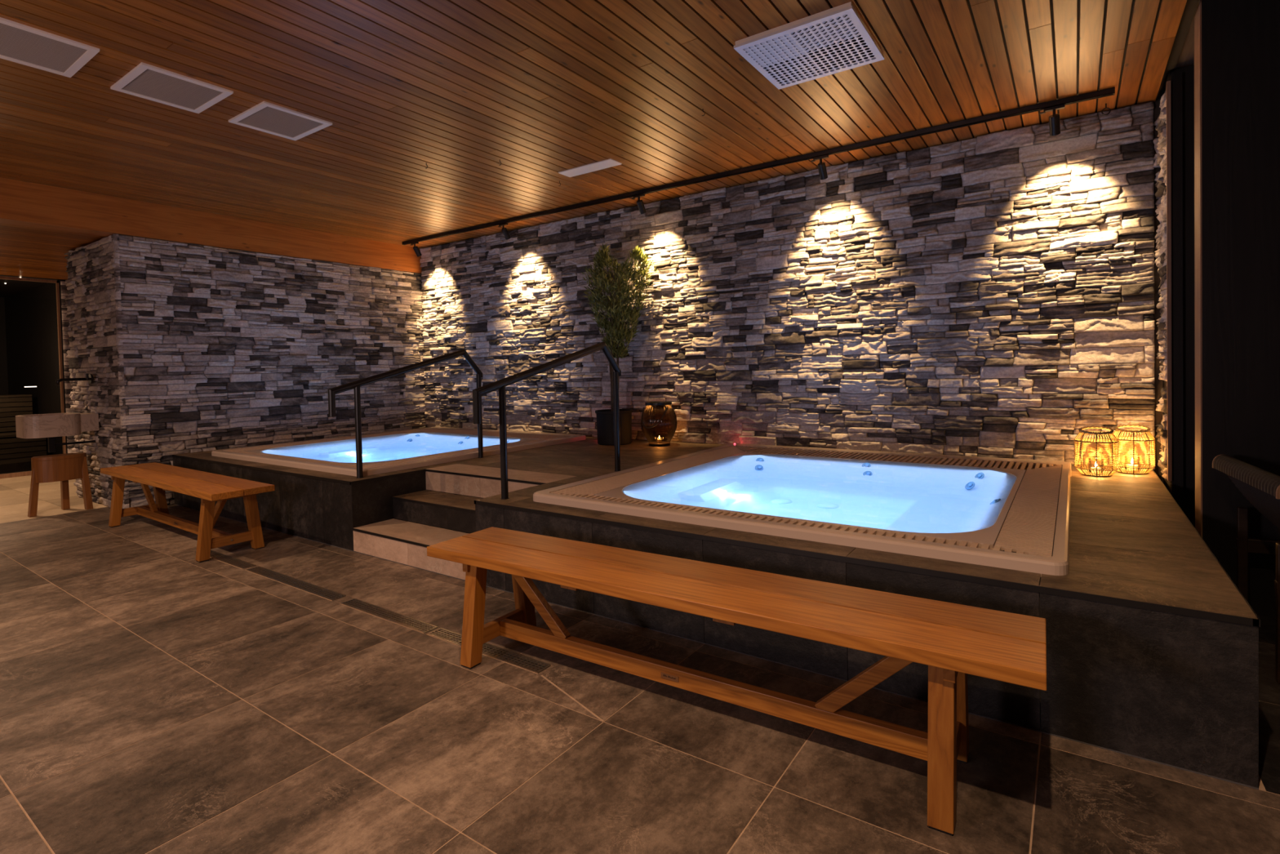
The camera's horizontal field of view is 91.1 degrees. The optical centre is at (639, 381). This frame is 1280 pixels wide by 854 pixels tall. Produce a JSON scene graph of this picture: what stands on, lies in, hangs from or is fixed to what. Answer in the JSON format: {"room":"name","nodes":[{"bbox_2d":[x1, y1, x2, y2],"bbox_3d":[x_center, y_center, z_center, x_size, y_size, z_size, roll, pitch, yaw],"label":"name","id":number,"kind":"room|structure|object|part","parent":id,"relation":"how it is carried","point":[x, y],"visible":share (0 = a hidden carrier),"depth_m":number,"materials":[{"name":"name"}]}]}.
{"room":"indoor spa","nodes":[
{"label":"indoor spa","id":0,"kind":"room"},
{"bbox_2d":[0,297,11,454],"bbox_3d":[-10.802,-0.232,8.316,0.200,3.100,9.200,0,2,35],"label":"wall","id":1,"kind":"structure","parent":0,"point":[3,359],"depth_m":9.64,"materials":[{"name":"black wood"}]},
{"bbox_2d":[4,279,70,462],"bbox_3d":[-7.757,-0.159,10.057,2.830,2.546,2.880,0,2,35],"label":"wall","id":2,"kind":"structure","parent":0,"point":[30,314],"depth_m":8.74,"materials":[{"name":"black wood"}]},
{"bbox_2d":[0,222,105,297],"bbox_3d":[-8.145,-1.270,6.442,6.466,0.014,9.000,0,2,35],"label":"ceiling","id":3,"kind":"structure","parent":0,"point":[24,251],"depth_m":6.37,"materials":[{"name":"brown wood"}]},
{"bbox_2d":[60,280,75,453],"bbox_3d":[-7.035,-0.089,8.552,0.057,2.441,1.198,0,2,35],"label":"wall","id":4,"kind":"structure","parent":0,"point":[65,323],"depth_m":8.08,"materials":[{"name":"stone"}]},
{"bbox_2d":[0,275,66,478],"bbox_3d":[-9.204,0.021,5.534,0.050,2.450,6.225,0,2,35],"label":"door frame","id":5,"kind":"structure","parent":4,"relation":"in","point":[25,473],"depth_m":8.05,"materials":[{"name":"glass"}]},
{"bbox_2d":[63,233,129,508],"bbox_3d":[-5.149,-0.071,5.916,1.427,2.441,0.060,0,2,35],"label":"wall","id":6,"kind":"structure","parent":0,"point":[90,300],"depth_m":5.84,"materials":[{"name":"stone"}]},
{"bbox_2d":[15,413,98,452],"bbox_3d":[-5.298,0.460,5.720,0.440,0.336,0.502,0,2,35],"label":"basin","id":7,"kind":"object","parent":6,"relation":"attached to","point":[51,425],"visible":1,"depth_m":5.58,"materials":[{"name":"wood"}]},
{"bbox_3d":[-5.335,0.390,5.669,0.440,0.191,0.380,0,2,35],"label":"bowl","id":8,"kind":"part","parent":7,"relation":"part of","materials":[{"name":"wood"}]},
{"bbox_3d":[-5.282,0.557,5.638,0.040,0.145,0.040,0,2,35],"label":"post","id":9,"kind":"part","parent":7,"relation":"part of","materials":[{"name":"black metal"}]},
{"bbox_2d":[55,373,93,385],"bbox_3d":[-5.191,-0.024,5.770,0.115,0.102,0.265,0,2,35],"label":"spout","id":10,"kind":"object","parent":6,"relation":"attached to","point":[89,377],"visible":1,"depth_m":5.79,"materials":[{"name":"black metal"}]},
{"bbox_3d":[-5.201,-0.006,5.778,0.026,0.066,0.265,0,2,35],"label":"spout","id":11,"kind":"part","parent":10,"relation":"part of","materials":[{"name":"black metal"}]},
{"bbox_3d":[-5.098,-0.049,5.821,0.020,0.060,0.054,0,2,35],"label":"lever","id":12,"kind":"part","parent":10,"relation":"part of","materials":[{"name":"black metal"}]},
{"bbox_3d":[-5.135,-0.029,5.874,0.090,0.090,0.014,0,2,35],"label":"wall plate","id":13,"kind":"part","parent":10,"relation":"part of","materials":[{"name":"black metal"}]},
{"bbox_2d":[75,234,422,462],"bbox_3d":[-4.184,-0.124,7.324,1.377,2.446,3.357,0,2,35],"label":"wall","id":14,"kind":"structure","parent":0,"point":[120,234],"depth_m":6.39,"materials":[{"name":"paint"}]},
{"bbox_2d":[112,233,426,507],"bbox_3d":[-3.664,-0.123,6.811,0.064,2.441,3.168,0,2,35],"label":"wall","id":15,"kind":"structure","parent":0,"point":[268,356],"depth_m":6.40,"materials":[{"name":"stone"}]},
{"bbox_2d":[0,177,422,273],"bbox_3d":[-5.406,-1.423,4.492,0.220,0.328,8.914,0,2,35],"label":"ceiling beam","id":16,"kind":"structure","parent":15,"relation":"attached to","point":[22,203],"depth_m":5.87,"materials":[{"name":"brown wood"}]},
{"bbox_2d":[0,0,1189,248],"bbox_3d":[-2.430,-1.620,2.432,7.621,0.050,9.119,0,2,35],"label":"ceiling","id":17,"kind":"structure","parent":0,"point":[544,89],"depth_m":3.67,"materials":[{"name":"brown wood"}]},
{"bbox_2d":[0,17,99,77],"bbox_3d":[-2.908,-1.591,2.989,0.460,0.012,0.410,0,2,35],"label":"ceiling vent","id":18,"kind":"object","parent":17,"relation":"in","point":[20,43],"visible":1,"depth_m":3.01,"materials":[{"name":"white metal"}]},
{"bbox_2d":[110,62,233,113],"bbox_3d":[-2.578,-1.609,3.466,0.460,0.012,0.420,0,2,35],"label":"ceiling vent","id":19,"kind":"object","parent":17,"relation":"in","point":[145,81],"visible":1,"depth_m":3.44,"materials":[{"name":"white metal"}]},
{"bbox_2d":[121,69,222,109],"bbox_3d":[-2.578,-1.610,3.466,0.390,0.008,0.350,0,2,35],"label":"grille","id":20,"kind":"object","parent":19,"relation":"attached to","point":[151,84],"depth_m":3.46,"materials":[{"name":"grey metal"}]},
{"bbox_2d":[228,101,332,140],"bbox_3d":[-2.251,-1.627,3.939,0.460,0.012,0.410,0,2,35],"label":"ceiling vent","id":21,"kind":"object","parent":17,"relation":"in","point":[264,117],"visible":1,"depth_m":3.92,"materials":[{"name":"white metal"}]},
{"bbox_2d":[238,106,322,137],"bbox_3d":[-2.251,-1.628,3.939,0.390,0.008,0.340,0,2,35],"label":"grille","id":22,"kind":"object","parent":21,"relation":"attached to","point":[269,119],"depth_m":3.94,"materials":[{"name":"grey metal"}]},
{"bbox_2d":[558,158,622,177],"bbox_3d":[-0.400,-1.690,4.971,0.533,0.010,0.145,0,2,35],"label":"ceiling panel","id":23,"kind":"object","parent":17,"relation":"attached to","point":[610,162],"visible":1,"depth_m":4.95,"materials":[{"name":"white paint"}]},
{"bbox_2d":[402,87,1115,244],"bbox_3d":[-0.035,-1.700,5.670,6.898,0.037,0.038,0,2,35],"label":"track rail","id":24,"kind":"object","parent":17,"relation":"attached to","point":[1111,91],"visible":1,"depth_m":4.70,"materials":[{"name":"black metal"}]},
{"bbox_2d":[410,241,421,257],"bbox_3d":[-2.678,-1.585,7.542,0.130,0.163,0.109,0,2,35],"label":"track spotlight","id":25,"kind":"object","parent":24,"relation":"attached to","point":[415,248],"visible":1,"depth_m":7.51,"materials":[{"name":"black metal"}]},
{"bbox_2d":[497,222,511,239],"bbox_3d":[-1.432,-1.592,6.681,0.130,0.163,0.109,0,2,35],"label":"track spotlight","id":26,"kind":"object","parent":24,"relation":"attached to","point":[504,231],"visible":1,"depth_m":6.65,"materials":[{"name":"black metal"}]},
{"bbox_2d":[631,193,646,213],"bbox_3d":[0.004,-1.601,5.689,0.130,0.163,0.109,0,2,35],"label":"track spotlight","id":27,"kind":"object","parent":24,"relation":"attached to","point":[640,203],"visible":1,"depth_m":5.66,"materials":[{"name":"black metal"}]},
{"bbox_2d":[810,154,828,179],"bbox_3d":[1.369,-1.609,4.745,0.130,0.163,0.109,0,2,35],"label":"track spotlight","id":28,"kind":"object","parent":24,"relation":"attached to","point":[821,166],"visible":1,"depth_m":4.71,"materials":[{"name":"black metal"}]},
{"bbox_2d":[1040,104,1065,136],"bbox_3d":[2.571,-1.617,3.915,0.130,0.163,0.109,0,2,35],"label":"track spotlight","id":29,"kind":"object","parent":24,"relation":"attached to","point":[1054,120],"visible":1,"depth_m":3.89,"materials":[{"name":"black metal"}]},
{"bbox_2d":[733,1,884,89],"bbox_3d":[0.858,-1.665,3.158,0.574,0.034,0.574,0,2,35],"label":"ceiling vent","id":30,"kind":"object","parent":17,"relation":"in","point":[837,39],"visible":1,"depth_m":3.10,"materials":[{"name":"white metal"}]},
{"bbox_2d":[1101,103,1111,115],"bbox_3d":[2.921,-1.708,3.938,0.047,0.072,0.008,0,2,35],"label":"ring hook","id":31,"kind":"object","parent":17,"relation":"attached to","point":[1105,104],"visible":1,"depth_m":3.94,"materials":[{"name":"black metal"}]},
{"bbox_2d":[0,457,1279,853],"bbox_3d":[-3.695,1.214,3.460,17.200,0.080,9.000,0,2,35],"label":"floor","id":32,"kind":"structure","parent":0,"point":[455,756],"depth_m":1.98,"materials":[{"name":"tile"}]},
{"bbox_2d":[0,394,32,466],"bbox_3d":[-10.321,0.758,6.409,0.590,0.985,5.950,0,2,35],"label":"bench","id":33,"kind":"object","parent":32,"relation":"on","point":[18,399],"visible":0.72,"depth_m":8.53,"materials":[{"name":"brown wood"}]},
{"bbox_3d":[-8.530,0.683,8.641,0.060,0.960,0.060,0,2,35],"label":"leg","id":34,"kind":"part","parent":33,"relation":"part of","materials":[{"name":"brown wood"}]},
{"bbox_2d":[0,431,46,470],"bbox_3d":[-9.822,1.005,6.073,0.590,0.485,5.950,0,2,35],"label":"bench","id":35,"kind":"object","parent":32,"relation":"on","point":[32,443],"visible":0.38,"depth_m":8.15,"materials":[{"name":"brown wood"}]},
{"bbox_3d":[-8.031,0.930,8.305,0.060,0.460,0.060,0,2,35],"label":"leg","id":36,"kind":"part","parent":35,"relation":"part of","materials":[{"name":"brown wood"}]},
{"bbox_2d":[27,452,93,516],"bbox_3d":[-5.193,0.906,5.605,0.259,0.505,0.412,0,2,35],"label":"wooden stool","id":37,"kind":"object","parent":32,"relation":"on","point":[63,468],"visible":1,"depth_m":5.56,"materials":[{"name":"brown wood"}]},
{"bbox_3d":[-5.271,0.926,5.466,0.090,0.475,0.093,0,2,35],"label":"leg","id":38,"kind":"part","parent":37,"relation":"part of","materials":[{"name":"brown wood"}]},
{"bbox_3d":[-5.184,0.668,5.611,0.210,0.030,0.370,0,2,35],"label":"seat","id":39,"kind":"part","parent":37,"relation":"part of","materials":[{"name":"brown wood"}]},
{"bbox_3d":[-5.222,0.920,5.704,0.100,0.475,0.054,0,2,35],"label":"leg","id":40,"kind":"part","parent":37,"relation":"part of","materials":[{"name":"brown wood"}]},
{"bbox_3d":[-5.038,0.915,5.714,0.129,0.475,0.059,0,2,35],"label":"leg","id":41,"kind":"part","parent":37,"relation":"part of","materials":[{"name":"brown wood"}]},
{"bbox_2d":[100,462,275,562],"bbox_3d":[-3.402,0.917,4.643,2.160,0.450,0.390,0,2,35],"label":"wooden bench","id":42,"kind":"object","parent":32,"relation":"on","point":[211,487],"visible":1,"depth_m":4.32,"materials":[{"name":"brown wood"}]},
{"bbox_3d":[-4.181,0.943,5.024,0.060,0.402,0.106,0,2,35],"label":"leg","id":43,"kind":"part","parent":42,"relation":"part of","materials":[{"name":"brown wood"}]},
{"bbox_3d":[-4.016,0.934,5.254,0.060,0.402,0.106,0,2,35],"label":"leg","id":44,"kind":"part","parent":42,"relation":"part of","materials":[{"name":"brown wood"}]},
{"bbox_3d":[-2.787,0.935,4.032,0.060,0.402,0.106,0,2,35],"label":"leg","id":45,"kind":"part","parent":42,"relation":"part of","materials":[{"name":"brown wood"}]},
{"bbox_3d":[-2.623,0.926,4.263,0.060,0.402,0.106,0,2,35],"label":"leg","id":46,"kind":"part","parent":42,"relation":"part of","materials":[{"name":"brown wood"}]},
{"bbox_2d":[209,550,256,568],"bbox_3d":[-2.661,1.166,4.043,0.640,0.057,0.076,0,2,35],"label":"drain cover","id":47,"kind":"object","parent":32,"relation":"in","point":[239,563],"visible":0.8,"depth_m":4.01,"materials":[{"name":"metal"}]},
{"bbox_2d":[246,566,346,600],"bbox_3d":[-1.970,1.161,3.565,0.960,0.057,0.076,0,2,35],"label":"drain cover","id":48,"kind":"object","parent":32,"relation":"in","point":[303,585],"visible":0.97,"depth_m":3.53,"materials":[{"name":"metal"}]},
{"bbox_2d":[340,598,438,633],"bbox_3d":[-1.229,1.157,3.053,0.680,0.057,0.076,0,2,35],"label":"drain cover","id":49,"kind":"object","parent":32,"relation":"in","point":[371,609],"visible":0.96,"depth_m":3.04,"materials":[{"name":"metal"}]},
{"bbox_2d":[426,627,551,673],"bbox_3d":[-0.653,1.153,2.655,0.680,0.057,0.076,0,2,35],"label":"drain cover","id":50,"kind":"object","parent":32,"relation":"in","point":[442,632],"visible":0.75,"depth_m":2.60,"materials":[{"name":"metal"}]},
{"bbox_2d":[540,675,604,721],"bbox_3d":[-0.250,1.127,2.250,0.006,0.002,0.414,-2,2,-38],"label":"trim","id":51,"kind":"structure","parent":32,"relation":"on","point":[544,677],"depth_m":2.23,"materials":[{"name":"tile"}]},
{"bbox_2d":[172,427,1260,789],"bbox_3d":[-0.538,0.843,4.911,7.291,0.463,2.804,0,2,35],"label":"platform","id":52,"kind":"object","parent":32,"relation":"on","point":[1153,646],"visible":0.54,"depth_m":2.33,"materials":[{"name":"tile"}]},
{"bbox_2d":[211,426,586,475],"bbox_3d":[-2.210,0.663,6.022,2.395,0.169,2.465,0,2,35],"label":"tub","id":53,"kind":"object","parent":52,"relation":"on","point":[401,450],"visible":0.9,"depth_m":6.05,"materials":[{"name":"beige plastic"}]},
{"bbox_2d":[224,450,356,467],"bbox_3d":[-2.826,0.629,5.063,2.181,0.028,0.074,0,2,35],"label":"grille","id":54,"kind":"object","parent":53,"relation":"attached to","point":[252,453],"depth_m":5.00,"materials":[{"name":"beige plastic"}]},
{"bbox_2d":[225,428,428,451],"bbox_3d":[-3.052,0.601,6.542,0.244,0.028,2.224,0,2,35],"label":"grille","id":55,"kind":"object","parent":53,"relation":"attached to","point":[397,433],"depth_m":6.32,"materials":[{"name":"beige plastic"}]},
{"bbox_2d":[260,432,521,462],"bbox_3d":[-2.264,0.668,5.861,1.800,0.168,1.822,0,2,35],"label":"basin","id":56,"kind":"object","parent":53,"relation":"in","point":[391,447],"depth_m":6.26,"materials":[{"name":"white"}]},
{"bbox_2d":[244,431,539,465],"bbox_3d":[-2.259,0.609,5.856,1.835,0.049,1.870,0,2,35],"label":"rim","id":57,"kind":"object","parent":53,"relation":"attached to","point":[420,437],"depth_m":6.31,"materials":[{"name":"beige plastic"}]},
{"bbox_2d":[362,436,568,468],"bbox_3d":[-1.366,0.591,5.376,0.174,0.028,2.224,0,2,35],"label":"grille","id":58,"kind":"object","parent":53,"relation":"attached to","point":[522,442],"depth_m":5.11,"materials":[{"name":"beige plastic"}]},
{"bbox_2d":[423,427,573,439],"bbox_3d":[-1.667,0.566,6.772,2.217,0.028,0.304,0,2,35],"label":"grille","id":59,"kind":"object","parent":53,"relation":"attached to","point":[496,433],"depth_m":6.67,"materials":[{"name":"beige plastic"}]},
{"bbox_2d":[328,349,483,478],"bbox_3d":[-1.669,0.196,4.655,0.048,0.891,1.303,0,2,35],"label":"handrail","id":60,"kind":"object","parent":52,"relation":"on","point":[356,384],"visible":0.98,"depth_m":4.34,"materials":[{"name":"black metal"}]},
{"bbox_3d":[-1.921,0.340,4.288,0.038,0.629,0.039,0,2,35],"label":"post","id":61,"kind":"part","parent":60,"relation":"part of","materials":[{"name":"black metal"}]},
{"bbox_3d":[-1.720,-0.069,4.583,0.014,0.272,1.072,0,2,35],"label":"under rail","id":62,"kind":"part","parent":60,"relation":"part of","materials":[{"name":"black metal"}]},
{"bbox_3d":[-1.673,-0.020,4.650,0.042,0.459,1.303,0,2,35],"label":"rail","id":63,"kind":"part","parent":60,"relation":"part of","materials":[{"name":"black metal"}]},
{"bbox_3d":[-1.317,0.279,5.163,0.038,0.687,0.039,0,2,35],"label":"post","id":64,"kind":"part","parent":60,"relation":"part of","materials":[{"name":"black metal"}]},
{"bbox_2d":[472,342,621,499],"bbox_3d":[-0.504,0.188,3.851,0.048,0.891,1.303,0,2,35],"label":"handrail","id":65,"kind":"object","parent":52,"relation":"on","point":[500,384],"visible":0.98,"depth_m":3.56,"materials":[{"name":"black metal"}]},
{"bbox_3d":[-0.757,0.333,3.484,0.038,0.629,0.039,0,2,35],"label":"post","id":66,"kind":"part","parent":65,"relation":"part of","materials":[{"name":"black metal"}]},
{"bbox_3d":[-0.556,-0.076,3.779,0.014,0.272,1.072,0,2,35],"label":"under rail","id":67,"kind":"part","parent":65,"relation":"part of","materials":[{"name":"black metal"}]},
{"bbox_3d":[-0.509,-0.028,3.846,0.042,0.459,1.303,0,2,35],"label":"rail","id":68,"kind":"part","parent":65,"relation":"part of","materials":[{"name":"black metal"}]},
{"bbox_3d":[-0.161,0.272,4.346,0.038,0.687,0.039,0,2,35],"label":"post","id":69,"kind":"part","parent":65,"relation":"part of","materials":[{"name":"black metal"}]},
{"bbox_2d":[581,243,659,445],"bbox_3d":[-0.197,-0.380,5.938,0.766,1.922,0.545,0,2,35],"label":"tree","id":70,"kind":"object","parent":52,"relation":"on","point":[615,327],"visible":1,"depth_m":5.85,"materials":[{"name":"green plant"}]},
{"bbox_3d":[-0.243,0.424,5.947,0.356,0.315,0.356,0,2,35],"label":"pot","id":71,"kind":"part","parent":70,"relation":"part of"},
{"bbox_2d":[640,401,677,446],"bbox_3d":[0.169,0.382,5.734,0.334,0.392,0.353,0,2,35],"label":"glass lantern","id":72,"kind":"object","parent":52,"relation":"on","point":[659,422],"visible":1,"depth_m":5.63,"materials":[{"name":"brown glass"}]},
{"bbox_3d":[0.106,0.322,5.644,0.260,0.180,0.136,0,2,35],"label":"handle","id":73,"kind":"part","parent":72,"relation":"part of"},
{"bbox_3d":[-0.543,0.622,4.906,7.291,0.020,2.804,0,2,35],"label":"edge trim","id":74,"kind":"part","parent":52,"relation":"part of","materials":[{"name":"brown wood"}]},
{"bbox_2d":[533,443,1071,577],"bbox_3d":[1.095,0.643,3.739,2.420,0.169,2.465,0,2,35],"label":"tub","id":75,"kind":"object","parent":52,"relation":"on","point":[1002,513],"visible":1,"depth_m":3.53,"materials":[{"name":"beige plastic"}]},
{"bbox_2d":[550,445,744,495],"bbox_3d":[0.242,0.581,4.265,0.244,0.028,2.224,0,2,35],"label":"grille","id":76,"kind":"object","parent":75,"relation":"attached to","point":[605,484],"depth_m":3.98,"materials":[{"name":"beige plastic"}]},
{"bbox_2d":[720,489,726,494],"bbox_3d":[0.508,0.673,3.811,0.023,0.032,0.032,0,2,35],"label":"lamp","id":77,"kind":"object","parent":75,"relation":"attached to","point":[722,492],"depth_m":3.80,"materials":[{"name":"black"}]},
{"bbox_2d":[557,493,1035,555],"bbox_3d":[0.469,0.609,2.786,2.181,0.028,0.074,0,2,35],"label":"grille","id":78,"kind":"object","parent":75,"relation":"attached to","point":[891,534],"depth_m":2.60,"materials":[{"name":"beige plastic"}]},
{"bbox_2d":[594,451,1026,548],"bbox_3d":[1.046,0.588,3.572,1.860,0.049,1.870,0,2,35],"label":"rim","id":79,"kind":"object","parent":75,"relation":"attached to","point":[1002,487],"depth_m":3.81,"materials":[{"name":"beige plastic"}]},
{"bbox_2d":[622,453,1017,533],"bbox_3d":[1.041,0.648,3.577,1.825,0.168,1.822,0,2,35],"label":"basin","id":80,"kind":"object","parent":75,"relation":"in","point":[895,496],"depth_m":3.76,"materials":[{"name":"white"}]},
{"bbox_2d":[734,445,1059,470],"bbox_3d":[1.642,0.546,4.485,2.253,0.028,0.304,0,2,35],"label":"grille","id":81,"kind":"object","parent":75,"relation":"attached to","point":[1023,465],"depth_m":4.36,"materials":[{"name":"beige plastic"}]},
{"bbox_2d":[995,464,1062,556],"bbox_3d":[1.950,0.570,3.085,0.174,0.028,2.224,0,2,35],"label":"grille","id":82,"kind":"object","parent":75,"relation":"attached to","point":[1026,525],"depth_m":2.70,"materials":[{"name":"beige plastic"}]},
{"bbox_2d":[1073,426,1119,476],"bbox_3d":[2.767,0.418,3.812,0.220,0.293,0.220,0,2,35],"label":"wicker lantern","id":83,"kind":"object","parent":52,"relation":"on","point":[1096,452],"visible":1,"depth_m":3.76,"materials":[{"name":"wicker"}]},
{"bbox_3d":[2.759,0.293,3.801,0.174,0.042,0.157,0,2,35],"label":"rope handle","id":84,"kind":"part","parent":83,"relation":"part of","materials":[{"name":"wicker"}]},
{"bbox_3d":[2.769,0.511,3.814,0.076,0.093,0.076,0,2,35],"label":"candle glass","id":85,"kind":"part","parent":83,"relation":"part of","materials":[{"name":"clear glass"}]},
{"bbox_2d":[1091,464,1101,474],"bbox_3d":[2.769,0.520,3.815,0.051,0.074,0.051,0,2,35],"label":"tealight candle","id":86,"kind":"object","parent":83,"relation":"in","point":[1092,471],"visible":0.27,"depth_m":3.80,"materials":[{"name":"wax"}]},
{"bbox_2d":[1111,424,1155,474],"bbox_3d":[3.027,0.411,3.864,0.220,0.293,0.220,0,2,35],"label":"wicker lantern","id":87,"kind":"object","parent":52,"relation":"on","point":[1131,455],"visible":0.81,"depth_m":3.80,"materials":[{"name":"wicker"}]},
{"bbox_2d":[1126,461,1137,471],"bbox_3d":[3.029,0.508,3.866,0.057,0.083,0.057,0,2,35],"label":"tealight candle","id":88,"kind":"object","parent":87,"relation":"in","point":[1131,467],"visible":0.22,"depth_m":3.85,"materials":[{"name":"wax"}]},
{"bbox_3d":[3.019,0.286,3.853,0.174,0.042,0.157,0,2,35],"label":"rope handle","id":89,"kind":"part","parent":87,"relation":"part of","materials":[{"name":"wicker"}]},
{"bbox_3d":[3.029,0.504,3.866,0.076,0.093,0.076,0,2,35],"label":"candle glass","id":90,"kind":"part","parent":87,"relation":"part of","materials":[{"name":"clear glass"}]},
{"bbox_2d":[426,526,1046,835],"bbox_3d":[0.128,0.895,2.184,2.160,0.450,0.390,0,2,33],"label":"wooden bench","id":91,"kind":"object","parent":32,"relation":"on","point":[955,641],"visible":1,"depth_m":1.92,"materials":[{"name":"brown wood"}]},
{"bbox_3d":[-0.668,0.923,2.527,0.060,0.402,0.106,0,2,33],"label":"leg","id":92,"kind":"part","parent":91,"relation":"part of","materials":[{"name":"brown wood"}]},
{"bbox_3d":[-0.515,0.914,2.765,0.060,0.402,0.106,0,2,33],"label":"leg","id":93,"kind":"part","parent":91,"relation":"part of","materials":[{"name":"brown wood"}]},
{"bbox_3d":[0.771,0.913,1.604,0.060,0.402,0.106,0,2,33],"label":"leg","id":94,"kind":"part","parent":91,"relation":"part of","materials":[{"name":"brown wood"}]},
{"bbox_3d":[0.924,0.904,1.842,0.060,0.402,0.106,0,2,33],"label":"leg","id":95,"kind":"part","parent":91,"relation":"part of","materials":[{"name":"brown wood"}]},
{"bbox_2d":[1212,453,1279,684],"bbox_3d":[2.708,0.694,2.337,0.786,0.735,0.694,0,2,35],"label":"chair","id":96,"kind":"object","parent":32,"relation":"on","point":[1261,487],"visible":0.97,"depth_m":2.59,"materials":[{"name":"brown wood"}]},
{"bbox_3d":[2.661,0.803,2.776,0.034,0.500,0.034,0,2,35],"label":"leg","id":97,"kind":"part","parent":96,"relation":"part of","materials":[{"name":"brown wood"}]},
{"bbox_3d":[2.455,0.369,2.512,0.075,0.081,0.569,-1,1,25],"label":"rail","id":98,"kind":"part","parent":96,"relation":"part of","materials":[{"name":"grey wicker"}]},
{"bbox_3d":[2.924,0.704,2.578,0.702,0.085,0.030,0,2,36],"label":"seat frame","id":99,"kind":"part","parent":96,"relation":"part of","materials":[{"name":"brown wood"}]},
{"bbox_3d":[2.784,0.711,2.286,0.600,0.030,0.600,0,2,35],"label":"seat","id":100,"kind":"part","parent":96,"relation":"part of","materials":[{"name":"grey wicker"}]},
{"bbox_3d":[2.566,0.724,2.059,0.703,0.085,0.030,0,1,31],"label":"seat frame","id":101,"kind":"part","parent":96,"relation":"part of","materials":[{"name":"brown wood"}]},
{"bbox_3d":[2.286,0.823,2.233,0.034,0.500,0.034,0,2,35],"label":"leg","id":102,"kind":"part","parent":96,"relation":"part of","materials":[{"name":"brown wood"}]},
{"bbox_2d":[419,88,1164,483],"bbox_3d":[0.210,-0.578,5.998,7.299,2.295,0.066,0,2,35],"label":"wall","id":103,"kind":"structure","parent":0,"point":[803,211],"depth_m":4.95,"materials":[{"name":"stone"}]},
{"bbox_2d":[1152,89,1167,479],"bbox_3d":[3.129,-0.563,3.764,0.057,2.239,0.438,0,2,35],"label":"wall","id":104,"kind":"structure","parent":0,"point":[1160,144],"depth_m":3.73,"materials":[{"name":"stone"}]},
{"bbox_2d":[1166,80,1172,480],"bbox_3d":[3.003,-0.564,3.567,0.018,2.257,0.024,0,2,35],"label":"trim","id":105,"kind":"structure","parent":104,"relation":"attached to","point":[1168,83],"depth_m":3.56,"materials":[{"name":"brown wood"}]},
{"bbox_2d":[1162,71,1183,511],"bbox_3d":[3.169,-0.393,3.742,0.050,2.701,0.440,0,2,35],"label":"wall","id":106,"kind":"structure","parent":0,"point":[1176,112],"depth_m":3.56,"materials":[{"name":"black wood"}]},
{"bbox_2d":[1166,0,1199,70],"bbox_3d":[0.591,-1.654,0.065,0.040,0.040,8.460,0,2,35],"label":"trim","id":107,"kind":"structure","parent":106,"relation":"attached to","point":[1192,6],"depth_m":3.15,"materials":[{"name":"brown wood"}]},
{"bbox_2d":[1164,65,1195,527],"bbox_3d":[4.396,-0.385,2.809,3.131,2.800,0.220,0,2,35],"label":"wall","id":108,"kind":"structure","parent":0,"point":[1188,73],"depth_m":3.56,"materials":[{"name":"black wood"}]},
{"bbox_2d":[1160,0,1201,89],"bbox_3d":[2.031,-1.711,-0.664,3.260,0.095,9.100,0,2,35],"label":"ceiling","id":109,"kind":"structure","parent":0,"point":[1186,59],"depth_m":3.39,"materials":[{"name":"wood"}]},
{"bbox_2d":[1201,0,1279,616],"bbox_3d":[3.932,-0.460,2.106,3.095,3.000,0.170,0,2,35],"label":"wall","id":110,"kind":"structure","parent":0,"point":[1241,38],"depth_m":2.84,"materials":[{"name":"black wood"}]},
{"bbox_2d":[1194,0,1202,537],"bbox_3d":[2.655,-0.452,2.988,0.006,3.000,0.170,0,2,35],"label":"window frame","id":111,"kind":"structure","parent":110,"relation":"attached to","point":[1197,17],"depth_m":2.97,"materials":[{"name":"brown wood"}]}
]}

